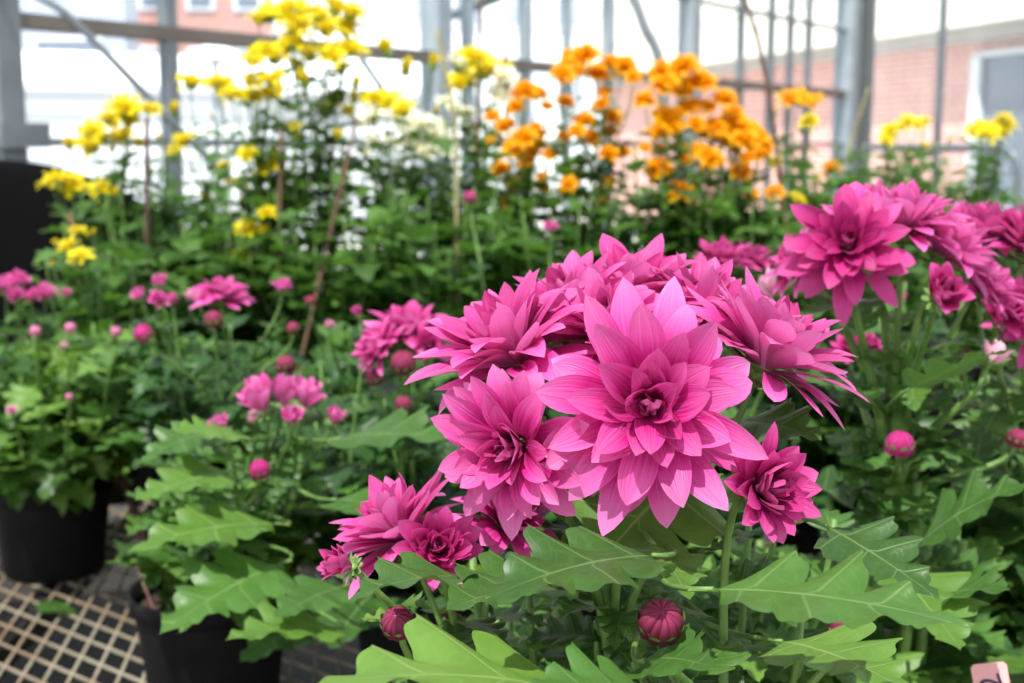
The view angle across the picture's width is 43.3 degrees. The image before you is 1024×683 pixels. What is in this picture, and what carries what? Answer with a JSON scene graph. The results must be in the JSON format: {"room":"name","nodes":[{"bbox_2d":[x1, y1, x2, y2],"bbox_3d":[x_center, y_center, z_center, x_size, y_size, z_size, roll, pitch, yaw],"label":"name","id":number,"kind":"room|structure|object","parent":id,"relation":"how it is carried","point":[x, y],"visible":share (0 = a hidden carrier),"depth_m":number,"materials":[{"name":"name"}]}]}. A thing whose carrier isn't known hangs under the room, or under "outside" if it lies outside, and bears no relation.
{"room":"greenhouse","nodes":[
{"label":"greenhouse","id":0,"kind":"room"},
{"bbox_2d":[345,569,492,682],"bbox_3d":[-0.100,0.319,1.464,0.176,0.130,0.176,0,9,0],"label":"pot","id":1,"kind":"object","parent":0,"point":[368,637],"depth_m":1.40,"materials":[{"name":"black plastic"}]},
{"bbox_2d":[108,274,735,517],"bbox_3d":[0.004,0.005,7.131,0.120,0.650,10.114,6,10,35],"label":"wall","id":2,"kind":"structure","parent":0,"point":[120,509],"depth_m":4.93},
{"bbox_2d":[460,0,474,231],"bbox_3d":[-0.227,-1.651,6.547,0.060,2.700,0.035,6,10,35],"label":"frame","id":3,"kind":"object","parent":2,"relation":"on","point":[467,6],"visible":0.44,"depth_m":6.55,"materials":[{"name":"metal"}]},
{"bbox_2d":[518,0,531,197],"bbox_3d":[0.071,-1.715,6.968,0.060,2.700,0.045,6,10,35],"label":"frame","id":4,"kind":"object","parent":2,"relation":"on","point":[524,6],"visible":0.44,"depth_m":6.97,"materials":[{"name":"metal"}]},
{"bbox_2d":[561,0,571,256],"bbox_3d":[0.310,-1.766,7.306,0.050,2.700,0.030,6,10,35],"label":"frame","id":5,"kind":"object","parent":2,"relation":"on","point":[566,41],"visible":0.44,"depth_m":7.31,"materials":[{"name":"metal"}]},
{"bbox_2d":[601,0,614,230],"bbox_3d":[0.572,-1.823,7.677,0.060,2.700,0.050,6,10,35],"label":"frame","id":6,"kind":"object","parent":2,"relation":"on","point":[608,6],"visible":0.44,"depth_m":7.66,"materials":[{"name":"metal"}]},
{"bbox_2d":[733,0,745,186],"bbox_3d":[1.620,-2.048,9.160,0.050,2.700,0.030,6,10,35],"label":"frame","id":7,"kind":"object","parent":2,"relation":"on","point":[740,45],"visible":0.44,"depth_m":9.15,"materials":[{"name":"metal"}]},
{"bbox_2d":[762,0,775,209],"bbox_3d":[1.919,-2.112,9.582,0.050,2.700,0.028,6,10,35],"label":"frame","id":8,"kind":"object","parent":2,"relation":"on","point":[771,3],"visible":0.44,"depth_m":9.58,"materials":[{"name":"metal"}]},
{"bbox_2d":[782,0,794,195],"bbox_3d":[2.123,-2.155,9.871,0.050,2.700,0.025,6,10,35],"label":"frame","id":9,"kind":"object","parent":2,"relation":"on","point":[791,3],"visible":0.44,"depth_m":9.87,"materials":[{"name":"metal"}]},
{"bbox_2d":[800,0,813,191],"bbox_3d":[2.328,-2.200,10.160,0.050,2.700,0.028,6,10,35],"label":"frame","id":10,"kind":"object","parent":2,"relation":"on","point":[809,3],"visible":0.44,"depth_m":10.14,"materials":[{"name":"metal"}]},
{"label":"window","id":11,"kind":"structure","parent":2,"relation":"in","visible":0},
{"bbox_2d":[37,0,323,254],"bbox_3d":[-1.243,-0.777,4.470,1.217,1.053,0.089,-2,9,-12],"label":"metal bar","id":12,"kind":"object","parent":11,"relation":"attached to","point":[52,4],"depth_m":4.40,"materials":[{"name":"metal"}]},
{"bbox_2d":[0,280,1012,682],"bbox_3d":[2.500,0.559,5.648,23.000,0.001,17.000,0,9,0],"label":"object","id":13,"kind":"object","parent":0,"point":[38,670],"depth_m":3.63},
{"bbox_2d":[0,0,28,161],"bbox_3d":[-1.752,-0.978,4.443,0.090,3.400,0.095,6,10,35],"label":"frame","id":14,"kind":"object","parent":13,"relation":"on","point":[12,87],"visible":0.29,"depth_m":4.43,"materials":[{"name":"metal"}]},
{"bbox_2d":[156,0,184,228],"bbox_3d":[-1.337,-1.067,5.030,0.060,3.400,0.050,6,10,35],"label":"frame","id":15,"kind":"object","parent":13,"relation":"on","point":[168,52],"visible":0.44,"depth_m":5.02,"materials":[{"name":"metal"}]},
{"bbox_2d":[187,46,241,212],"bbox_3d":[-2.991,-1.790,13.155,0.540,2.392,0.540,0,9,0],"label":"lamp","id":16,"kind":"object","parent":13,"relation":"on","point":[215,56],"visible":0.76,"depth_m":12.85,"materials":[{"name":"metal"}]},
{"bbox_2d":[419,0,452,254],"bbox_3d":[-0.374,-1.274,6.391,0.120,3.400,0.105,6,10,35],"label":"frame","id":17,"kind":"object","parent":13,"relation":"on","point":[434,14],"visible":0.22,"depth_m":6.33,"materials":[{"name":"metal"}]},
{"bbox_2d":[20,12,845,96],"bbox_3d":[0.004,-1.481,6.906,0.070,0.055,10.114,6,10,35],"label":"horizontal rail","id":18,"kind":"object","parent":17,"relation":"attached to","point":[38,22],"visible":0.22,"depth_m":5.17,"materials":[{"name":"grey metal"}]},
{"bbox_2d":[51,138,842,145],"bbox_3d":[0.004,-1.070,6.968,0.050,0.030,10.114,6,10,35],"label":"frame","id":19,"kind":"object","parent":17,"relation":"attached to","point":[54,141],"depth_m":5.66,"materials":[{"name":"metal"}]},
{"bbox_2d":[0,122,50,147],"bbox_3d":[-1.706,-0.712,4.460,0.100,0.085,0.190,6,10,35],"label":"frame","id":20,"kind":"object","parent":19,"relation":"attached to","point":[12,135],"visible":1,"depth_m":4.43,"materials":[{"name":"metal"}]},
{"bbox_2d":[0,485,953,682],"bbox_3d":[0.025,0.799,1.401,2.680,0.800,2.060,0,9,0],"label":"bench","id":21,"kind":"object","parent":13,"relation":"on","point":[26,626],"visible":0.02,"depth_m":1.66,"materials":[{"name":"metal"}]},
{"bbox_2d":[0,268,84,392],"bbox_3d":[-0.864,0.073,2.150,0.370,0.410,0.384,0,9,-3],"label":"chrysanthemum","id":22,"kind":"object","parent":21,"relation":"on","point":[16,280],"visible":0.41,"depth_m":2.01,"materials":[{"name":"plant"}]},
{"bbox_2d":[0,323,165,584],"bbox_3d":[-0.642,0.144,1.781,0.358,0.375,0.456,0,9,0],"label":"chrysanthemum","id":23,"kind":"object","parent":21,"relation":"on","point":[56,490],"visible":0.94,"depth_m":1.74,"materials":[{"name":"plant"}]},
{"bbox_2d":[0,476,114,584],"bbox_3d":[-0.655,0.262,1.840,0.176,0.130,0.176,0,9,0],"label":"pot","id":24,"kind":"object","parent":23,"relation":"on","point":[39,546],"depth_m":1.78,"materials":[{"name":"black plastic"}]},
{"bbox_2d":[14,223,183,505],"bbox_3d":[-0.711,0.034,2.206,0.260,0.470,0.298,3,9,19],"label":"chrysanthemum","id":25,"kind":"object","parent":21,"relation":"on","point":[85,293],"visible":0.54,"depth_m":2.17,"materials":[{"name":"plant"}]},
{"bbox_2d":[109,465,151,505],"bbox_3d":[-0.703,0.193,2.229,0.186,0.150,0.186,0,9,0],"label":"pot","id":26,"kind":"object","parent":25,"relation":"on","point":[117,497],"depth_m":2.19,"materials":[{"name":"black plastic"}]},
{"bbox_2d":[59,314,307,489],"bbox_3d":[-0.499,0.136,1.999,0.366,0.331,0.373,-1,9,-6],"label":"chrysanthemum","id":27,"kind":"object","parent":21,"relation":"on","point":[234,321],"visible":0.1,"depth_m":1.96,"materials":[{"name":"plant"}]},
{"bbox_2d":[95,273,347,583],"bbox_3d":[-0.357,0.130,1.651,0.331,0.448,0.470,0,9,0],"label":"chrysanthemum","id":28,"kind":"object","parent":21,"relation":"on","point":[184,404],"visible":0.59,"depth_m":1.58,"materials":[{"name":"plant"}]},
{"bbox_2d":[105,371,446,682],"bbox_3d":[-0.240,0.221,1.214,0.258,0.400,0.607,-3,9,-21],"label":"chrysanthemum","id":29,"kind":"object","parent":21,"relation":"on","point":[218,572],"visible":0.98,"depth_m":1.14,"materials":[{"name":"plant"}]},
{"bbox_2d":[127,579,282,682],"bbox_3d":[-0.325,0.328,1.405,0.176,0.130,0.176,0,9,0],"label":"pot","id":30,"kind":"object","parent":29,"relation":"on","point":[201,652],"depth_m":1.33,"materials":[{"name":"black plastic"}]},
{"bbox_2d":[295,117,358,379],"bbox_3d":[-0.348,-0.086,2.299,0.007,0.623,0.293,4,10,26],"label":"bamboo stake","id":31,"kind":"object","parent":21,"relation":"on","point":[345,167],"visible":0.59,"depth_m":2.33,"materials":[{"name":"brown wood"}]},
{"bbox_2d":[290,296,455,465],"bbox_3d":[-0.185,0.129,1.804,0.313,0.404,0.575,0,9,0],"label":"chrysanthemum","id":32,"kind":"object","parent":21,"relation":"on","point":[333,359],"visible":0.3,"depth_m":1.81,"materials":[{"name":"plant"}]},
{"bbox_2d":[270,300,547,682],"bbox_3d":[-0.122,0.163,1.413,0.338,0.454,0.403,6,10,34],"label":"chrysanthemum","id":33,"kind":"object","parent":21,"relation":"on","point":[403,326],"visible":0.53,"depth_m":1.27,"materials":[{"name":"plant"}]},
{"bbox_2d":[351,327,379,355],"bbox_3d":[-0.135,-0.001,1.194,0.030,0.027,0.029,6,11,35],"label":"flower","id":34,"kind":"object","parent":33,"relation":"on","point":[370,344],"depth_m":1.20,"materials":[{"name":"pink plant"}]},
{"bbox_2d":[384,305,425,324],"bbox_3d":[-0.097,-0.018,1.214,0.038,0.029,0.038,8,12,44],"label":"flower","id":35,"kind":"object","parent":33,"relation":"on","point":[409,314],"depth_m":1.21,"materials":[{"name":"pink plant"}]},
{"bbox_2d":[423,191,575,554],"bbox_3d":[0.065,0.055,1.880,0.384,0.527,0.547,0,9,0],"label":"chrysanthemum","id":36,"kind":"object","parent":21,"relation":"on","point":[470,196],"visible":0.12,"depth_m":2.04,"materials":[{"name":"plant"}]},
{"bbox_2d":[316,233,971,682],"bbox_3d":[0.063,0.222,0.691,0.312,0.553,0.488,1,9,6],"label":"chrysanthemum","id":37,"kind":"object","parent":21,"relation":"on","point":[633,360],"visible":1,"depth_m":0.58,"materials":[{"name":"plant"}]},
{"bbox_2d":[337,472,424,535],"bbox_3d":[-0.068,0.085,0.652,0.036,0.034,0.045,-4,9,-23],"label":"flower","id":38,"kind":"object","parent":37,"relation":"on","point":[390,505],"depth_m":0.65,"materials":[{"name":"pink plant"}]},
{"bbox_2d":[418,530,458,561],"bbox_3d":[-0.035,0.097,0.612,0.019,0.015,0.021,-32,-12,-8],"label":"flower","id":39,"kind":"object","parent":37,"relation":"on","point":[433,545],"depth_m":0.61,"materials":[{"name":"pink plant"}]},
{"bbox_2d":[438,268,539,352],"bbox_3d":[-0.004,-0.008,0.637,0.056,0.037,0.062,-8,27,46],"label":"flower","id":40,"kind":"object","parent":37,"relation":"on","point":[508,321],"depth_m":0.63,"materials":[{"name":"pink plant"}]},
{"bbox_2d":[448,392,546,489],"bbox_3d":[-0.006,0.043,0.568,0.036,0.040,0.033,-4,9,-23],"label":"flower","id":41,"kind":"object","parent":37,"relation":"on","point":[501,437],"depth_m":0.58,"materials":[{"name":"pink plant"}]},
{"bbox_2d":[492,502,537,519],"bbox_3d":[-0.002,0.084,0.656,0.030,0.025,0.028,2,9,10],"label":"flower","id":42,"kind":"object","parent":37,"relation":"on","point":[534,508],"depth_m":0.66,"materials":[{"name":"pink plant"}]},
{"bbox_2d":[512,251,607,294],"bbox_3d":[0.028,-0.025,0.675,0.051,0.031,0.049,-14,19,15],"label":"flower","id":43,"kind":"object","parent":37,"relation":"on","point":[581,272],"depth_m":0.67,"materials":[{"name":"pink plant"}]},
{"bbox_2d":[566,270,633,327],"bbox_3d":[0.045,-0.017,0.629,0.034,0.034,0.035,2,9,10],"label":"flower","id":44,"kind":"object","parent":37,"relation":"on","point":[593,282],"depth_m":0.64,"materials":[{"name":"pink plant"}]},
{"bbox_2d":[602,243,674,284],"bbox_3d":[0.065,-0.035,0.684,0.043,0.033,0.026,7,11,40],"label":"flower","id":45,"kind":"object","parent":37,"relation":"on","point":[648,268],"depth_m":0.68,"materials":[{"name":"pink plant"}]},
{"bbox_2d":[602,358,686,454],"bbox_3d":[0.060,0.026,0.553,0.030,0.041,0.034,8,12,44],"label":"flower","id":46,"kind":"object","parent":37,"relation":"on","point":[644,400],"depth_m":0.55,"materials":[{"name":"pink plant"}]},
{"bbox_2d":[661,251,741,312],"bbox_3d":[0.106,-0.029,0.676,0.045,0.036,0.040,5,10,32],"label":"flower","id":47,"kind":"object","parent":37,"relation":"on","point":[701,284],"depth_m":0.67,"materials":[{"name":"pink plant"}]},
{"bbox_2d":[755,469,805,511],"bbox_3d":[0.116,0.065,0.566,0.016,0.019,0.026,-14,5,-27],"label":"flower","id":48,"kind":"object","parent":37,"relation":"on","point":[776,490],"depth_m":0.56,"materials":[{"name":"pink plant"}]},
{"bbox_2d":[735,285,843,343],"bbox_3d":[0.134,-0.008,0.626,0.052,0.042,0.053,2,9,10],"label":"flower","id":49,"kind":"object","parent":37,"relation":"on","point":[758,318],"depth_m":0.61,"materials":[{"name":"pink plant"}]},
{"bbox_2d":[544,235,799,619],"bbox_3d":[0.148,0.141,1.343,0.322,0.518,0.569,0,9,0],"label":"chrysanthemum","id":50,"kind":"object","parent":21,"relation":"on","point":[753,256],"visible":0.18,"depth_m":1.22,"materials":[{"name":"plant"}]},
{"bbox_2d":[703,235,735,260],"bbox_3d":[0.191,-0.083,1.199,0.033,0.028,0.046,-8,13,-9],"label":"flower","id":51,"kind":"object","parent":50,"relation":"on","point":[722,250],"depth_m":1.19,"materials":[{"name":"pink plant"}]},
{"bbox_2d":[740,240,772,259],"bbox_3d":[0.231,-0.083,1.236,0.033,0.022,0.032,13,9,-44],"label":"flower","id":52,"kind":"object","parent":50,"relation":"on","point":[757,252],"depth_m":1.23,"materials":[{"name":"pink plant"}]},
{"bbox_2d":[686,178,1023,682],"bbox_3d":[0.298,0.169,0.961,0.304,0.578,0.427,-3,9,-18],"label":"chrysanthemum","id":53,"kind":"object","parent":21,"relation":"on","point":[845,246],"visible":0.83,"depth_m":0.91,"materials":[{"name":"plant"}]},
{"bbox_2d":[770,232,793,262],"bbox_3d":[0.199,-0.067,0.949,0.027,0.026,0.024,7,11,39],"label":"flower","id":54,"kind":"object","parent":53,"relation":"on","point":[784,252],"depth_m":0.95,"materials":[{"name":"pink plant"}]},
{"bbox_2d":[822,213,864,265],"bbox_3d":[0.220,-0.068,0.851,0.027,0.034,0.030,3,9,20],"label":"flower","id":55,"kind":"object","parent":53,"relation":"on","point":[843,234],"depth_m":0.85,"materials":[{"name":"pink plant"}]},
{"bbox_2d":[826,178,895,208],"bbox_3d":[0.252,-0.099,0.931,0.051,0.039,0.038,-7,11,-37],"label":"flower","id":56,"kind":"object","parent":53,"relation":"on","point":[878,188],"depth_m":0.91,"materials":[{"name":"pink plant"}]},
{"bbox_2d":[865,179,953,220],"bbox_3d":[0.275,-0.095,0.899,0.051,0.036,0.055,-5,10,-31],"label":"flower","id":57,"kind":"object","parent":53,"relation":"on","point":[914,206],"depth_m":0.88,"materials":[{"name":"pink plant"}]},
{"bbox_2d":[930,203,999,247],"bbox_3d":[0.314,-0.078,0.900,0.045,0.041,0.046,-3,9,-20],"label":"flower","id":58,"kind":"object","parent":53,"relation":"on","point":[962,235],"depth_m":0.88,"materials":[{"name":"pink plant"}]},
{"bbox_2d":[971,661,1009,682],"bbox_3d":[0.300,0.252,0.789,0.021,0.104,0.044,-3,9,-16],"label":"plant tag","id":59,"kind":"object","parent":53,"relation":"in","point":[994,672],"visible":1,"depth_m":0.80,"materials":[{"name":"pink plastic"}]},
{"bbox_2d":[982,257,1017,289],"bbox_3d":[0.345,-0.046,0.928,0.038,0.024,0.035,55,25,22],"label":"flower","id":60,"kind":"object","parent":53,"relation":"on","point":[1003,281],"depth_m":0.92,"materials":[{"name":"pink plant"}]},
{"bbox_2d":[737,282,998,556],"bbox_3d":[0.427,0.134,1.670,0.360,0.435,0.351,-1,9,-4],"label":"chrysanthemum","id":61,"kind":"object","parent":21,"relation":"on","point":[820,455],"visible":0.17,"depth_m":1.60,"materials":[{"name":"plant"}]},
{"bbox_2d":[775,525,820,556],"bbox_3d":[0.420,0.286,1.682,0.176,0.130,0.176,0,9,0],"label":"pot","id":62,"kind":"object","parent":61,"relation":"on","point":[806,537],"depth_m":1.61,"materials":[{"name":"black plastic"}]},
{"bbox_2d":[920,199,1023,682],"bbox_3d":[0.499,0.148,1.166,0.330,0.558,0.362,0,9,-2],"label":"chrysanthemum","id":63,"kind":"object","parent":21,"relation":"on","point":[1003,521],"visible":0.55,"depth_m":1.05,"materials":[{"name":"plant"}]},
{"bbox_2d":[967,201,1018,224],"bbox_3d":[0.378,-0.094,1.016,0.035,0.034,0.035,7,11,39],"label":"flower","id":64,"kind":"object","parent":63,"relation":"on","point":[980,214],"depth_m":1.00,"materials":[{"name":"pink plant"}]},
{"bbox_2d":[675,0,701,205],"bbox_3d":[1.168,-1.605,8.572,0.120,3.400,0.110,6,10,35],"label":"frame","id":65,"kind":"object","parent":13,"relation":"on","point":[689,19],"depth_m":8.47,"materials":[{"name":"metal"}]},
{"bbox_2d":[681,0,846,31],"bbox_3d":[1.291,-2.272,8.649,0.040,0.025,5.601,6,10,35],"label":"frame","id":66,"kind":"object","parent":65,"relation":"attached to","point":[704,2],"visible":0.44,"depth_m":9.47,"materials":[{"name":"metal"}]},
{"bbox_2d":[829,0,861,193],"bbox_3d":[2.815,-1.958,10.901,0.160,3.400,0.170,6,10,35],"label":"frame","id":67,"kind":"object","parent":13,"relation":"on","point":[848,12],"visible":0.44,"depth_m":10.80,"materials":[{"name":"metal"}]},
{"bbox_2d":[856,0,876,179],"bbox_3d":[3.008,-1.973,11.002,0.100,3.400,0.100,6,10,35],"label":"frame","id":68,"kind":"object","parent":13,"relation":"on","point":[869,7],"visible":0.33,"depth_m":10.92,"materials":[{"name":"grey metal"}]},
{"bbox_2d":[863,143,1022,211],"bbox_3d":[2.574,-0.482,7.863,0.111,1.438,2.523,-1,9,-3],"label":"frame","id":69,"kind":"object","parent":13,"relation":"on","point":[1017,169],"visible":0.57,"depth_m":7.12,"materials":[{"name":"metal"}]},
{"bbox_3d":[0.325,0.519,3.245,4.580,0.800,1.570,0,9,0],"label":"bench","id":70,"kind":"object","parent":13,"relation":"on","visible":0},
{"bbox_2d":[34,92,192,346],"bbox_3d":[-0.823,-0.156,2.665,0.359,0.708,0.284,0,9,0],"label":"chrysanthemum","id":71,"kind":"object","parent":70,"relation":"on","point":[128,110],"visible":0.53,"depth_m":2.62,"materials":[{"name":"plant"}]},
{"bbox_2d":[0,160,267,367],"bbox_3d":[-1.284,-0.163,3.141,1.734,0.555,0.869,0,9,0],"label":"plastic sheet","id":72,"kind":"object","parent":70,"relation":"on","point":[25,211],"visible":0.25,"depth_m":2.92,"materials":[{"name":"black"}]},
{"bbox_2d":[71,190,281,364],"bbox_3d":[-0.629,-0.030,2.483,0.390,0.514,0.411,-4,9,-25],"label":"chrysanthemum","id":73,"kind":"object","parent":70,"relation":"on","point":[180,284],"visible":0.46,"depth_m":2.45,"materials":[{"name":"plant"}]},
{"bbox_2d":[144,118,149,307],"bbox_3d":[-0.707,-0.118,2.500,0.010,0.624,0.103,0,9,0],"label":"bamboo stake","id":74,"kind":"object","parent":73,"relation":"in","point":[146,157],"visible":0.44,"depth_m":2.50,"materials":[{"name":"wood"}]},
{"bbox_2d":[135,72,252,367],"bbox_3d":[-0.678,-0.202,2.795,0.272,0.762,0.315,-2,9,-14],"label":"chrysanthemum","id":75,"kind":"object","parent":70,"relation":"on","point":[191,81],"visible":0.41,"depth_m":2.75,"materials":[{"name":"plant"}]},
{"bbox_2d":[180,39,330,370],"bbox_3d":[-0.513,-0.196,2.596,0.309,0.809,0.308,0,9,0],"label":"chrysanthemum","id":76,"kind":"object","parent":70,"relation":"on","point":[260,51],"visible":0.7,"depth_m":2.55,"materials":[{"name":"plant"}]},
{"bbox_2d":[234,0,374,374],"bbox_3d":[-0.424,-0.255,2.639,0.306,0.913,0.349,-4,9,-22],"label":"chrysanthemum","id":77,"kind":"object","parent":70,"relation":"on","point":[296,23],"visible":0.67,"depth_m":2.61,"materials":[{"name":"plant"}]},
{"bbox_2d":[222,185,433,459],"bbox_3d":[-0.342,-0.029,2.450,0.382,0.523,0.412,-3,9,-20],"label":"chrysanthemum","id":78,"kind":"object","parent":70,"relation":"on","point":[325,308],"visible":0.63,"depth_m":2.41,"materials":[{"name":"plant"}]},
{"bbox_2d":[314,36,447,352],"bbox_3d":[-0.279,-0.227,2.726,0.289,0.830,0.276,0,9,0],"label":"chrysanthemum","id":79,"kind":"object","parent":70,"relation":"on","point":[385,100],"visible":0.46,"depth_m":2.68,"materials":[{"name":"plant"}]},
{"bbox_2d":[348,94,481,302],"bbox_3d":[-0.214,-0.206,2.972,0.316,0.715,0.282,1,9,6],"label":"chrysanthemum","id":80,"kind":"object","parent":70,"relation":"on","point":[423,149],"visible":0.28,"depth_m":2.93,"materials":[{"name":"plant"}]},
{"bbox_2d":[327,184,537,379],"bbox_3d":[-0.133,-0.037,2.487,0.428,0.528,0.379,-5,10,-30],"label":"chrysanthemum","id":81,"kind":"object","parent":70,"relation":"on","point":[416,234],"visible":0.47,"depth_m":2.38,"materials":[{"name":"plant"}]},
{"bbox_2d":[435,29,460,317],"bbox_3d":[-0.107,-0.184,2.404,0.030,0.784,0.134,-3,9,-20],"label":"bamboo stake","id":82,"kind":"object","parent":81,"relation":"in","point":[442,57],"visible":0.59,"depth_m":2.40,"materials":[{"name":"beige wood"}]},
{"bbox_2d":[407,45,535,311],"bbox_3d":[-0.087,-0.224,2.779,0.312,0.808,0.292,-1,9,-7],"label":"chrysanthemum","id":83,"kind":"object","parent":70,"relation":"on","point":[493,66],"visible":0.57,"depth_m":2.72,"materials":[{"name":"plant"}]},
{"bbox_2d":[450,79,587,291],"bbox_3d":[0.021,-0.163,2.639,0.300,0.731,0.309,0,9,0],"label":"chrysanthemum","id":84,"kind":"object","parent":70,"relation":"on","point":[524,138],"visible":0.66,"depth_m":2.59,"materials":[{"name":"plant"}]},
{"bbox_2d":[459,183,658,295],"bbox_3d":[0.094,-0.039,2.490,0.390,0.529,0.398,-1,9,-4],"label":"chrysanthemum","id":85,"kind":"object","parent":70,"relation":"on","point":[524,239],"visible":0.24,"depth_m":2.40,"materials":[{"name":"plant"}]},
{"bbox_2d":[513,42,654,272],"bbox_3d":[0.148,-0.198,2.625,0.297,0.804,0.311,0,9,0],"label":"chrysanthemum","id":86,"kind":"object","parent":70,"relation":"on","point":[579,56],"visible":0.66,"depth_m":2.58,"materials":[{"name":"plant"}]},
{"bbox_2d":[628,0,667,192],"bbox_3d":[0.332,-0.345,3.226,0.112,1.307,0.276,-7,11,-38],"label":"frame","id":87,"kind":"object","parent":70,"relation":"attached to","point":[636,5],"visible":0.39,"depth_m":3.19,"materials":[{"name":"metal"}]},
{"bbox_2d":[592,53,737,268],"bbox_3d":[0.315,-0.172,2.536,0.289,0.780,0.312,-6,11,-36],"label":"chrysanthemum","id":88,"kind":"object","parent":70,"relation":"on","point":[667,120],"visible":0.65,"depth_m":2.49,"materials":[{"name":"plant"}]},
{"bbox_2d":[685,88,807,302],"bbox_3d":[0.454,-0.145,2.581,0.286,0.713,0.295,3,9,19],"label":"chrysanthemum","id":89,"kind":"object","parent":70,"relation":"on","point":[732,128],"visible":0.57,"depth_m":2.55,"materials":[{"name":"plant"}]},
{"bbox_2d":[655,183,876,401],"bbox_3d":[0.498,-0.042,2.509,0.429,0.529,0.394,4,9,24],"label":"chrysanthemum","id":90,"kind":"object","parent":70,"relation":"on","point":[715,213],"visible":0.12,"depth_m":2.42,"materials":[{"name":"plant"}]},
{"bbox_2d":[740,86,882,370],"bbox_3d":[0.648,-0.211,2.949,0.370,0.732,0.356,0,9,0],"label":"chrysanthemum","id":91,"kind":"object","parent":70,"relation":"on","point":[800,97],"visible":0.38,"depth_m":2.88,"materials":[{"name":"plant"}]},
{"bbox_2d":[773,137,923,280],"bbox_3d":[0.902,-0.230,3.443,0.397,0.622,0.405,7,11,38],"label":"chrysanthemum","id":92,"kind":"object","parent":70,"relation":"on","point":[809,166],"visible":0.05,"depth_m":3.40,"materials":[{"name":"plant"}]},
{"bbox_2d":[760,223,953,373],"bbox_3d":[0.673,-0.032,2.617,0.388,0.478,0.448,-8,12,-43],"label":"chrysanthemum","id":93,"kind":"object","parent":70,"relation":"on","point":[911,304],"visible":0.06,"depth_m":2.55,"materials":[{"name":"plant"}]},
{"bbox_2d":[743,0,787,227],"bbox_3d":[0.562,-0.307,2.757,0.211,0.921,0.030,8,12,43],"label":"bamboo stake","id":94,"kind":"object","parent":93,"relation":"in","point":[754,27],"visible":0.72,"depth_m":2.75,"materials":[{"name":"brown wood"}]},
{"bbox_2d":[852,113,978,296],"bbox_3d":[1.073,-0.281,3.549,0.430,0.690,0.342,0,9,0],"label":"chrysanthemum","id":95,"kind":"object","parent":70,"relation":"on","point":[888,134],"visible":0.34,"depth_m":3.49,"materials":[{"name":"plant"}]},
{"bbox_2d":[877,127,1015,320],"bbox_3d":[1.249,-0.294,3.756,0.351,0.654,0.421,6,10,33],"label":"chrysanthemum","id":96,"kind":"object","parent":70,"relation":"on","point":[925,155],"visible":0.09,"depth_m":3.73,"materials":[{"name":"plant"}]},
{"bbox_2d":[888,244,1023,425],"bbox_3d":[0.908,-0.052,2.766,0.379,0.472,0.391,-6,11,-35],"label":"chrysanthemum","id":97,"kind":"object","parent":70,"relation":"on","point":[968,326],"visible":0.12,"depth_m":2.71,"materials":[{"name":"plant"}]},
{"bbox_2d":[915,112,1023,330],"bbox_3d":[1.206,-0.247,3.338,0.394,0.688,0.342,-8,12,-42],"label":"chrysanthemum","id":98,"kind":"object","parent":70,"relation":"on","point":[1003,125],"visible":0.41,"depth_m":3.34,"materials":[{"name":"plant"}]},
{"bbox_2d":[916,247,1023,404],"bbox_3d":[1.083,-0.068,2.870,0.414,0.473,0.368,-8,12,-44],"label":"chrysanthemum","id":99,"kind":"object","parent":70,"relation":"on","point":[1013,273],"visible":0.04,"depth_m":2.80,"materials":[{"name":"plant"}]},
{"bbox_2d":[580,585,642,619],"bbox_3d":[0.155,0.316,1.484,0.176,0.130,0.176,0,9,0],"label":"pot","id":100,"kind":"object","parent":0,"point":[583,612],"depth_m":1.44,"materials":[{"name":"black plastic"}]},
{"bbox_3d":[6.584,-0.229,8.673,7.445,0.650,5.255,0,9,0],"label":"wall","id":101,"kind":"structure","parent":0,"visible":0},
{"bbox_2d":[931,0,947,193],"bbox_3d":[3.503,-2.258,10.543,0.050,2.700,0.060,6,10,35],"label":"frame","id":102,"kind":"object","parent":101,"relation":"on","point":[943,9],"visible":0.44,"depth_m":10.54,"materials":[{"name":"metal"}]},
{"label":"outside","id":103,"kind":"structure","parent":0,"visible":0},
{"bbox_2d":[255,194,647,268],"bbox_3d":[0.000,-6.819,54.595,160.000,0.001,130.000,0,9,0],"label":"ground","id":104,"kind":"structure","parent":103,"point":[559,207],"depth_m":23.99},
{"bbox_2d":[20,0,138,89],"bbox_3d":[-23.623,-8.704,34.023,27.126,9.800,1.295,0,9,0],"label":"building","id":105,"kind":"structure","parent":104,"relation":"on","point":[115,10],"depth_m":33.52,"materials":[{"name":"white"}]},
{"bbox_2d":[137,0,271,91],"bbox_3d":[-9.623,-9.355,40.315,4.276,9.200,1.295,-1,9,-7],"label":"building","id":106,"kind":"structure","parent":104,"relation":"on","point":[220,15],"depth_m":39.69,"materials":[{"name":"white"}]},
{"bbox_2d":[23,50,475,240],"bbox_3d":[-6.681,-2.828,18.534,12.205,2.830,2.900,-4,9,-24],"label":"building","id":107,"kind":"structure","parent":104,"relation":"on","point":[77,74],"depth_m":18.17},
{"bbox_2d":[271,0,600,192],"bbox_3d":[-1.421,-8.388,36.605,10.505,8.400,1.295,-3,9,-17],"label":"building","id":108,"kind":"structure","parent":104,"relation":"on","point":[398,20],"depth_m":36.42,"materials":[{"name":"white"}]},
{"bbox_2d":[589,0,1023,222],"bbox_3d":[4.418,-4.407,17.009,0.690,6.410,19.000,-2,9,-16],"label":"brick building","id":109,"kind":"structure","parent":104,"relation":"on","point":[984,77],"depth_m":16.23,"materials":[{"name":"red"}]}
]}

